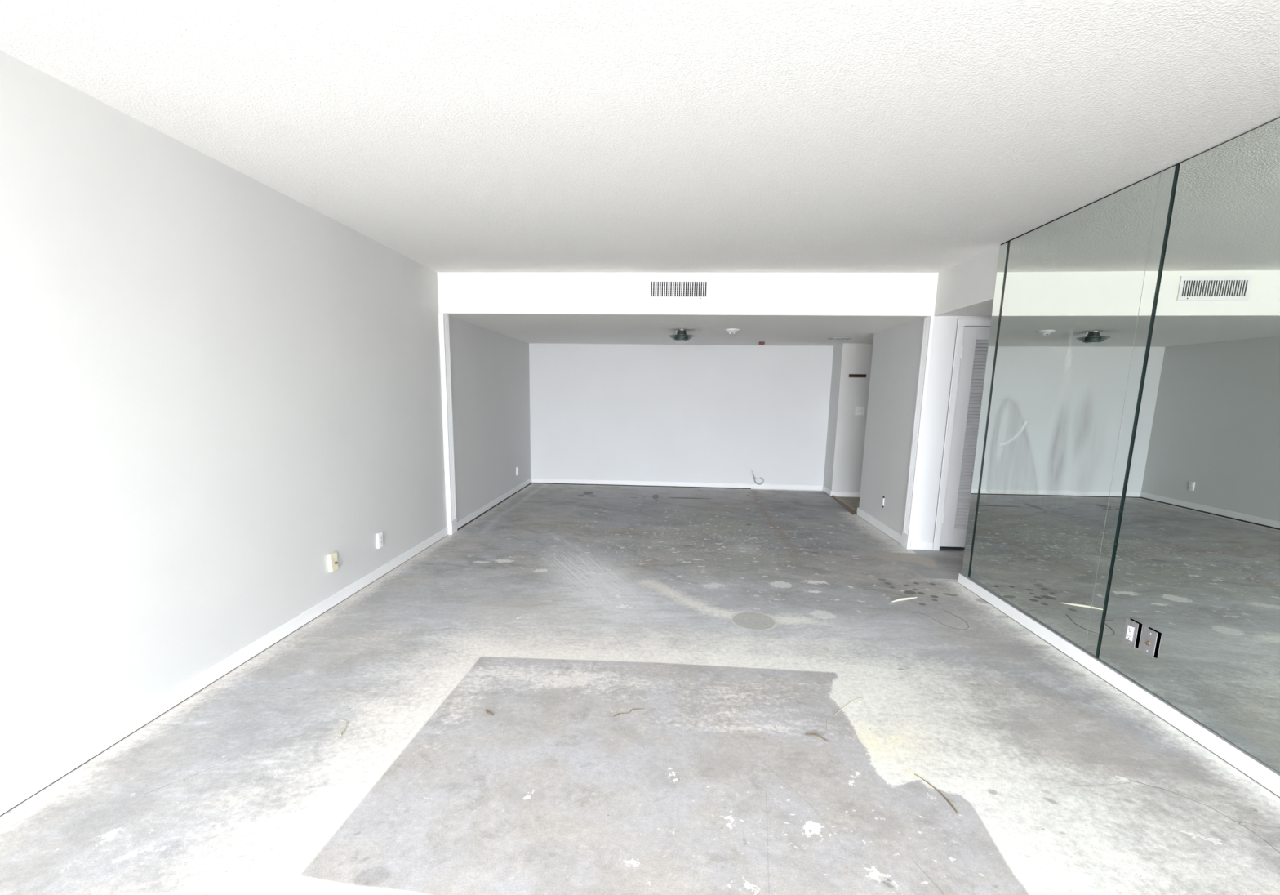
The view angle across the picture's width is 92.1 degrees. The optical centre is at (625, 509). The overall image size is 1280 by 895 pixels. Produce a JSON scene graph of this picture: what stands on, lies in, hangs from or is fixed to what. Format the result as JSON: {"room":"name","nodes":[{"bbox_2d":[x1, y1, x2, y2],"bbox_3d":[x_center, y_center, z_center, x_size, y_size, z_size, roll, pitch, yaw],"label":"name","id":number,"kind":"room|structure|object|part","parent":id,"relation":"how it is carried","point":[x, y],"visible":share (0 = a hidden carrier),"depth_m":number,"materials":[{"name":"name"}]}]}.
{"room":"empty living room","nodes":[
{"label":"empty living room","id":0,"kind":"room"},
{"bbox_2d":[0,50,530,790],"bbox_3d":[-2.005,-0.406,3.068,0.162,2.490,12.654,2,11,4],"label":"wall","id":1,"kind":"structure","parent":0,"point":[215,387],"depth_m":2.74,"materials":[{"name":"grey paint"}]},
{"bbox_2d":[0,526,448,815],"bbox_3d":[-2.091,1.052,1.563,0.013,0.076,9.153,2,11,4],"label":"baseboard","id":2,"kind":"structure","parent":1,"relation":"attached to","point":[36,780],"depth_m":2.71,"materials":[{"name":"white paint"}]},
{"bbox_2d":[327,551,337,572],"bbox_3d":[-1.883,0.342,3.978,0.037,0.116,0.072,2,11,4],"label":"wall plate","id":3,"kind":"object","parent":1,"relation":"attached to","point":[332,557],"visible":1,"depth_m":3.96,"materials":[{"name":"beige plastic"}]},
{"bbox_2d":[376,531,383,548],"bbox_3d":[-1.840,0.231,4.617,0.023,0.114,0.072,2,11,4],"label":"wall outlet","id":4,"kind":"object","parent":1,"relation":"attached to","point":[380,543],"visible":1,"depth_m":4.60,"materials":[{"name":"white plastic"}]},
{"bbox_2d":[438,312,457,534],"bbox_3d":[-1.692,-0.788,5.920,0.027,2.082,0.151,2,11,4],"label":"trim","id":5,"kind":"structure","parent":1,"relation":"attached to","point":[445,326],"depth_m":5.89,"materials":[{"name":"white paint"}]},
{"bbox_2d":[457,477,531,528],"bbox_3d":[-1.579,-0.139,7.827,0.013,0.072,3.361,2,11,4],"label":"baseboard","id":6,"kind":"structure","parent":1,"relation":"attached to","point":[475,513],"depth_m":7.33,"materials":[{"name":"white paint"}]},
{"bbox_2d":[515,466,518,475],"bbox_3d":[-1.509,-0.532,8.591,0.018,0.114,0.072,2,11,4],"label":"wall outlet","id":7,"kind":"object","parent":1,"relation":"attached to","point":[517,468],"visible":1,"depth_m":8.56,"materials":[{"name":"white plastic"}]},
{"bbox_2d":[0,482,1279,816],"bbox_3d":[0.231,0.825,3.125,4.402,0.015,12.654,2,11,4],"label":"trim","id":8,"kind":"structure","parent":1,"relation":"attached to","point":[531,482],"depth_m":3.62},
{"bbox_2d":[0,483,1279,894],"bbox_3d":[0.739,0.845,3.099,5.460,0.001,12.674,2,11,4],"label":"floor","id":9,"kind":"structure","parent":0,"point":[738,623],"depth_m":2.49,"materials":[{"name":"concrete"}]},
{"bbox_2d":[613,708,641,716],"bbox_3d":[0.010,0.900,2.742,0.157,0.004,0.021,-5,12,-27],"label":"twig","id":10,"kind":"object","parent":9,"relation":"on","point":[633,708],"visible":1,"depth_m":2.73,"materials":[{"name":"brown plant"}]},
{"bbox_2d":[805,733,829,742],"bbox_3d":[0.796,0.945,2.560,0.100,0.006,0.026,7,13,31],"label":"twig","id":11,"kind":"object","parent":9,"relation":"on","point":[806,734],"visible":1,"depth_m":2.56,"materials":[{"name":"brown plant"}]},
{"bbox_2d":[833,696,862,715],"bbox_3d":[1.016,0.899,2.829,0.268,0.003,0.015,-9,14,-41],"label":"straw","id":12,"kind":"object","parent":9,"relation":"on","point":[861,696],"visible":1,"depth_m":2.83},
{"bbox_2d":[891,596,917,602],"bbox_3d":[1.935,0.626,4.297,0.242,0.018,0.024,-4,12,-25],"label":"wood splinter","id":13,"kind":"object","parent":9,"relation":"on","point":[910,597],"visible":1,"depth_m":4.29,"materials":[{"name":"beige wood"}]},
{"bbox_2d":[914,773,958,813],"bbox_3d":[1.117,1.015,2.215,0.021,0.006,0.224,-1,11,-12],"label":"twig","id":14,"kind":"object","parent":9,"relation":"on","point":[942,794],"visible":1,"depth_m":2.19,"materials":[{"name":"brown plant"}]},
{"bbox_2d":[910,609,968,629],"bbox_3d":[2.029,0.705,3.931,0.255,0.003,0.333,-1,11,-12],"label":"wire","id":15,"kind":"object","parent":9,"relation":"on","point":[944,610],"visible":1,"depth_m":3.94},
{"bbox_2d":[0,0,1279,272],"bbox_3d":[0.124,-1.285,0.974,4.662,0.080,9.203,2,11,4],"label":"ceiling","id":16,"kind":"structure","parent":0,"point":[451,135],"depth_m":2.29,"materials":[{"name":"white paint"}]},
{"bbox_2d":[528,342,833,490],"bbox_3d":[0.674,-1.351,9.209,4.559,2.134,0.140,2,11,4],"label":"wall","id":17,"kind":"structure","parent":0,"point":[697,413],"depth_m":9.12,"materials":[{"name":"paint"}]},
{"bbox_2d":[531,478,822,489],"bbox_3d":[0.741,-0.382,9.309,4.384,0.069,0.013,2,11,4],"label":"baseboard","id":18,"kind":"structure","parent":17,"relation":"attached to","point":[533,480],"depth_m":9.30,"materials":[{"name":"white paint"}]},
{"bbox_2d":[751,469,764,484],"bbox_3d":[1.948,-0.477,9.163,0.211,0.230,0.040,4,11,15],"label":"cable coil","id":19,"kind":"object","parent":17,"relation":"hanging from","point":[751,469],"visible":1,"depth_m":9.16,"materials":[{"name":"white plastic"}]},
{"bbox_2d":[437,272,938,315],"bbox_3d":[0.609,-2.251,7.258,4.662,0.352,3.641,2,11,4],"label":"beam","id":20,"kind":"structure","parent":0,"point":[730,293],"depth_m":5.46,"materials":[{"name":"white paint"}]},
{"bbox_2d":[646,277,710,300],"bbox_3d":[0.464,-1.951,5.460,0.550,0.192,0.015,2,11,4],"label":"grille","id":21,"kind":"object","parent":20,"relation":"attached to","point":[658,288],"visible":1,"depth_m":5.46,"materials":[{"name":"white plastic"}]},
{"bbox_2d":[443,298,993,346],"bbox_3d":[1.475,-1.955,6.597,6.178,0.051,4.634,2,11,4],"label":"ceiling","id":22,"kind":"structure","parent":0,"point":[540,328],"depth_m":6.52,"materials":[{"name":"white paint"}]},
{"bbox_2d":[668,329,694,341],"bbox_3d":[0.622,-1.932,6.874,0.296,0.122,0.296,2,11,4],"label":"ceiling lamp","id":23,"kind":"object","parent":22,"relation":"attached to","point":[681,335],"visible":1,"depth_m":6.82,"materials":[{"name":"black metal"}]},
{"bbox_3d":[0.621,-1.915,6.878,0.148,0.070,0.148,2,11,4],"label":"lamp shade","id":24,"kind":"part","parent":23,"relation":"part of","materials":[{"name":"green glass"}]},
{"bbox_2d":[724,328,739,333],"bbox_3d":[1.156,-1.930,6.710,0.160,0.050,0.160,2,11,4],"label":"smoke detector","id":25,"kind":"object","parent":22,"relation":"attached to","point":[731,331],"visible":1,"depth_m":6.67,"materials":[{"name":"white plastic"}]},
{"bbox_2d":[758,341,764,344],"bbox_3d":[1.817,-2.218,8.250,0.070,0.040,0.075,2,11,4],"label":"alarm box","id":26,"kind":"object","parent":22,"relation":"attached to","point":[759,342],"visible":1,"depth_m":8.21,"materials":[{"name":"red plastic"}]},
{"bbox_2d":[827,337,853,339],"bbox_3d":[2.632,-2.091,7.565,0.240,0.010,0.240,2,11,4],"label":"ceiling vent","id":27,"kind":"object","parent":22,"relation":"in","point":[832,338],"visible":1,"depth_m":7.52,"materials":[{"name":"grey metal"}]},
{"bbox_2d":[822,342,872,497],"bbox_3d":[3.815,-1.215,8.735,1.781,2.134,0.638,2,11,4],"label":"wall","id":28,"kind":"structure","parent":0,"point":[846,432],"depth_m":8.50,"materials":[{"name":"grey paint"}]},
{"bbox_2d":[822,485,831,495],"bbox_3d":[2.900,-0.267,8.901,0.013,0.072,0.498,2,11,4],"label":"baseboard","id":29,"kind":"structure","parent":28,"relation":"attached to","point":[824,489],"depth_m":8.85,"materials":[{"name":"white paint"}]},
{"bbox_2d":[831,491,860,497],"bbox_3d":[3.776,-0.191,8.599,1.781,0.064,0.013,2,11,4],"label":"baseboard","id":30,"kind":"structure","parent":28,"relation":"attached to","point":[834,493],"depth_m":8.64,"materials":[{"name":"white paint"}]},
{"bbox_2d":[848,373,866,377],"bbox_3d":[3.130,-1.803,8.337,0.236,0.050,0.030,2,11,4],"label":"door chime","id":31,"kind":"object","parent":28,"relation":"attached to","point":[855,375],"visible":1,"depth_m":8.32,"materials":[{"name":"brown plastic"}]},
{"bbox_2d":[855,406,864,415],"bbox_3d":[3.199,-1.342,8.423,0.120,0.114,0.022,2,11,4],"label":"light switch","id":32,"kind":"object","parent":28,"relation":"attached to","point":[859,410],"visible":1,"depth_m":8.42,"materials":[{"name":"white plastic"}]},
{"bbox_2d":[836,496,859,509],"bbox_3d":[3.729,-0.013,7.942,1.769,0.026,1.375,2,11,4],"label":"floor","id":33,"kind":"structure","parent":0,"point":[854,502],"depth_m":8.34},
{"bbox_2d":[858,244,1000,533],"bbox_3d":[2.428,-0.104,1.823,0.125,2.490,10.782,2,11,4],"label":"wall","id":34,"kind":"structure","parent":0,"point":[896,351],"depth_m":6.12,"materials":[{"name":"grey paint"}]},
{"bbox_2d":[831,494,857,515],"bbox_3d":[2.813,-0.070,8.026,0.120,0.018,1.415,2,11,4],"label":"trim","id":35,"kind":"structure","parent":34,"relation":"attached to","point":[853,511],"depth_m":7.82,"materials":[{"name":"brown wood"}]},
{"bbox_2d":[857,506,902,543],"bbox_3d":[2.701,0.157,6.619,0.014,0.088,1.478,2,11,4],"label":"baseboard","id":36,"kind":"structure","parent":34,"relation":"attached to","point":[876,522],"depth_m":6.50,"materials":[{"name":"white paint"}]},
{"bbox_2d":[881,496,884,506],"bbox_3d":[2.699,-0.078,6.475,0.010,0.116,0.042,2,11,4],"label":"wall outlet","id":37,"kind":"object","parent":34,"relation":"attached to","point":[883,497],"visible":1,"depth_m":6.46,"materials":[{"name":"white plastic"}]},
{"bbox_2d":[901,315,933,549],"bbox_3d":[2.643,-0.664,5.605,0.029,2.082,0.151,2,11,4],"label":"trim","id":38,"kind":"structure","parent":34,"relation":"attached to","point":[928,321],"depth_m":5.57,"materials":[{"name":"white paint"}]},
{"bbox_2d":[961,242,1008,575],"bbox_3d":[2.575,-0.663,4.437,0.013,2.344,0.103,2,11,4],"label":"wall mirror","id":39,"kind":"object","parent":34,"relation":"attached to","point":[1002,251],"visible":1,"depth_m":4.42,"materials":[{"name":"clear glass"}]},
{"bbox_2d":[968,172,1160,649],"bbox_3d":[2.515,-0.528,3.726,0.013,2.344,1.348,2,11,5],"label":"wall mirror","id":40,"kind":"object","parent":34,"relation":"attached to","point":[1073,284],"visible":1,"depth_m":3.55,"materials":[{"name":"clear glass"}]},
{"bbox_2d":[957,572,1279,796],"bbox_3d":[2.242,1.274,0.739,0.022,0.072,8.120,2,11,4],"label":"baseboard","id":41,"kind":"structure","parent":34,"relation":"attached to","point":[1247,765],"depth_m":2.83,"materials":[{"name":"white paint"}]},
{"bbox_2d":[1084,165,1175,656],"bbox_3d":[2.455,-0.396,3.023,0.013,2.344,0.087,2,11,4],"label":"wall mirror","id":42,"kind":"object","parent":34,"relation":"attached to","point":[1166,176],"visible":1,"depth_m":3.00,"materials":[{"name":"clear glass"}]},
{"bbox_2d":[1000,117,1279,244],"bbox_3d":[2.417,-1.397,1.982,0.004,0.010,4.670,2,11,4],"label":"trim","id":43,"kind":"structure","parent":34,"relation":"attached to","point":[1277,117],"depth_m":3.11,"materials":[{"name":"metal"}]},
{"bbox_2d":[1095,117,1279,772],"bbox_3d":[2.322,-0.099,1.448,0.013,2.344,3.130,2,11,5],"label":"wall mirror","id":44,"kind":"object","parent":34,"relation":"attached to","point":[1195,560],"visible":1,"depth_m":2.54,"materials":[{"name":"clear glass"}]},
{"bbox_2d":[1122,617,1138,648],"bbox_3d":[2.413,0.591,2.947,0.014,0.123,0.080,2,11,4],"label":"outlet","id":45,"kind":"object","parent":44,"relation":"attached to","point":[1131,629],"visible":1,"depth_m":2.94,"materials":[{"name":"metal"}]},
{"bbox_2d":[1125,624,1133,640],"bbox_3d":[2.408,0.591,2.947,0.003,0.068,0.037,2,11,4],"label":"receptacle","id":46,"kind":"object","parent":45,"relation":"attached to","point":[1129,628],"depth_m":2.95,"materials":[{"name":"white plastic"}]},
{"bbox_2d":[1139,626,1158,657],"bbox_3d":[2.400,0.611,2.832,0.021,0.123,0.080,2,11,4],"label":"wall plate","id":47,"kind":"object","parent":44,"relation":"attached to","point":[1149,637],"visible":1,"depth_m":2.83,"materials":[{"name":"metal"}]},
{"bbox_2d":[910,315,991,550],"bbox_3d":[3.554,-0.611,5.530,1.802,2.134,0.100,2,11,4],"label":"wall","id":48,"kind":"structure","parent":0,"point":[944,327],"depth_m":5.51,"materials":[{"name":"paint"}]},
{"bbox_2d":[910,540,933,550],"bbox_3d":[2.741,0.335,5.714,0.198,0.079,0.013,2,11,4],"label":"baseboard","id":49,"kind":"structure","parent":48,"relation":"attached to","point":[914,544],"depth_m":5.71,"materials":[{"name":"white paint"}]},
{"bbox_2d":[932,318,991,550],"bbox_3d":[3.251,-0.625,5.506,0.794,2.063,0.056,2,11,4],"label":"door","id":50,"kind":"structure","parent":48,"relation":"attached to","point":[959,450],"depth_m":5.51,"materials":[{"name":"white paint"}]},
{"bbox_2d":[965,342,986,435],"bbox_3d":[3.284,-0.691,5.934,0.914,2.134,0.680,2,11,4],"label":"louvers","id":51,"kind":"structure","parent":0,"point":[975,343],"depth_m":6.07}
]}

